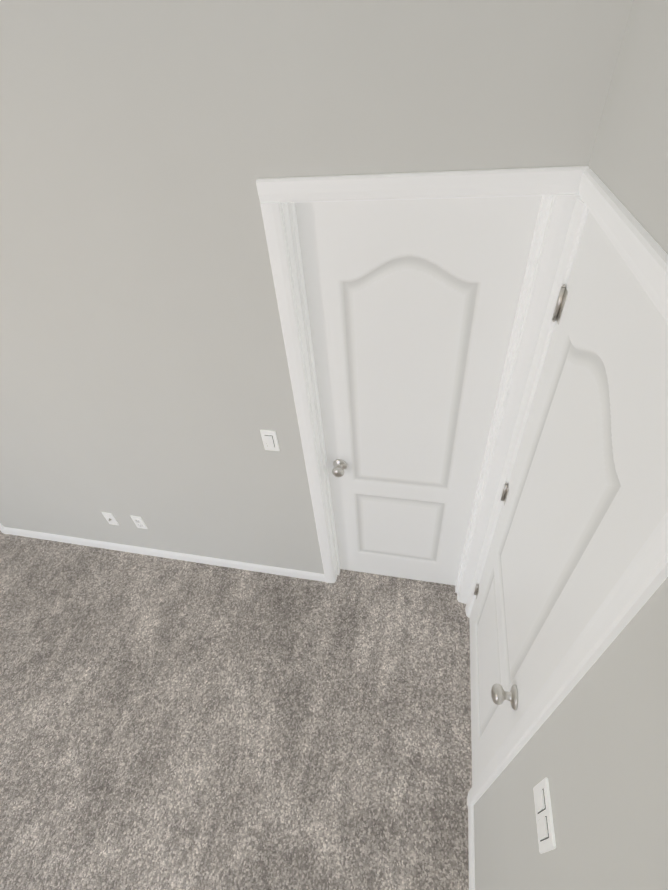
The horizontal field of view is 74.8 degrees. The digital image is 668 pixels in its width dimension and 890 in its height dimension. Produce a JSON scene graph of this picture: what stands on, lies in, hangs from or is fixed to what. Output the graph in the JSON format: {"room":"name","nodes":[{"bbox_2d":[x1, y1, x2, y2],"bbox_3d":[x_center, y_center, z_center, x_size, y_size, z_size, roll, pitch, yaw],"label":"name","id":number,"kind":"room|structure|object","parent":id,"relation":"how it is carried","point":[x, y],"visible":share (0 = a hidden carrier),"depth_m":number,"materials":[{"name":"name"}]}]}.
{"room":"empty bedroom","nodes":[
{"label":"empty bedroom","id":0,"kind":"room"},
{"bbox_2d":[0,531,471,889],"bbox_3d":[-0.977,1.475,2.059,5.240,0.060,5.873,5,44,12],"label":"floor","id":1,"kind":"structure","parent":0,"point":[169,724],"depth_m":2.09,"materials":[{"name":"carpet"}]},
{"bbox_2d":[0,0,633,573],"bbox_3d":[-1.319,-0.323,1.978,4.301,2.720,0.120,5,44,12],"label":"wall","id":2,"kind":"structure","parent":0,"point":[144,368],"depth_m":1.25,"materials":[{"name":"beige paint"}]},
{"bbox_2d":[0,523,7,533],"bbox_3d":[-2.759,-0.226,2.487,0.832,2.106,0.152,5,44,12],"label":"trim","id":3,"kind":"structure","parent":2,"relation":"attached to","point":[2,530],"depth_m":3.03,"materials":[{"name":"white paint"}]},
{"bbox_2d":[102,512,118,524],"bbox_3d":[-1.351,0.450,2.636,0.070,0.115,0.018,5,44,12],"label":"outlet","id":4,"kind":"object","parent":2,"relation":"attached to","point":[110,519],"visible":1,"depth_m":2.63,"materials":[{"name":"white plastic"}]},
{"bbox_2d":[130,516,147,528],"bbox_3d":[-1.159,0.461,2.598,0.070,0.115,0.008,5,44,12],"label":"electrical outlet","id":5,"kind":"object","parent":2,"relation":"attached to","point":[138,521],"visible":1,"depth_m":2.59,"materials":[{"name":"white plastic"}]},
{"bbox_2d":[4,527,325,581],"bbox_3d":[-1.171,0.693,2.822,2.292,0.068,0.013,5,44,12],"label":"baseboard","id":6,"kind":"structure","parent":2,"relation":"attached to","point":[188,557],"depth_m":2.79,"materials":[{"name":"white paint"}]},
{"bbox_2d":[260,430,279,450],"bbox_3d":[-0.276,-0.017,1.880,0.070,0.115,0.012,5,44,12],"label":"light switch","id":7,"kind":"object","parent":2,"relation":"attached to","point":[269,439],"visible":1,"depth_m":1.87,"materials":[{"name":"white plastic"}]},
{"bbox_2d":[295,196,541,585],"bbox_3d":[0.295,0.031,1.909,0.695,2.030,0.169,5,44,12],"label":"entry door","id":8,"kind":"structure","parent":2,"relation":"in","point":[412,305],"depth_m":1.56,"materials":[{"name":"white paint"}]},
{"bbox_2d":[256,166,588,603],"bbox_3d":[0.284,0.043,1.859,0.822,2.106,0.137,5,44,12],"label":"trim","id":9,"kind":"structure","parent":2,"relation":"attached to","point":[556,189],"depth_m":1.31,"materials":[{"name":"white paint"}]},
{"bbox_2d":[474,0,667,889],"bbox_3d":[0.538,0.470,0.923,0.120,2.720,1.933,5,44,12],"label":"wall","id":10,"kind":"structure","parent":0,"point":[594,750],"depth_m":0.73,"materials":[{"name":"beige paint"}]},
{"bbox_2d":[468,805,474,889],"bbox_3d":[0.481,1.743,1.516,0.013,0.068,0.775,5,44,12],"label":"baseboard","id":11,"kind":"structure","parent":10,"relation":"attached to","point":[471,808],"depth_m":1.69,"materials":[{"name":"white paint"}]},
{"bbox_2d":[533,777,555,853],"bbox_3d":[0.446,0.791,0.935,0.012,0.115,0.116,5,44,12],"label":"light switch","id":12,"kind":"object","parent":10,"relation":"attached to","point":[545,824],"visible":1,"depth_m":0.92,"materials":[{"name":"white plastic"}]},
{"bbox_2d":[465,169,667,806],"bbox_3d":[0.629,0.441,1.394,0.137,2.106,0.884,5,44,12],"label":"trim","id":13,"kind":"structure","parent":10,"relation":"attached to","point":[644,256],"depth_m":0.83,"materials":[{"name":"white paint"}]},
{"bbox_2d":[469,211,667,785],"bbox_3d":[0.601,0.455,1.421,0.169,2.030,0.762,5,44,12],"label":"closet door","id":14,"kind":"structure","parent":10,"relation":"in","point":[584,508],"depth_m":0.96,"materials":[{"name":"white paint"}]}
]}

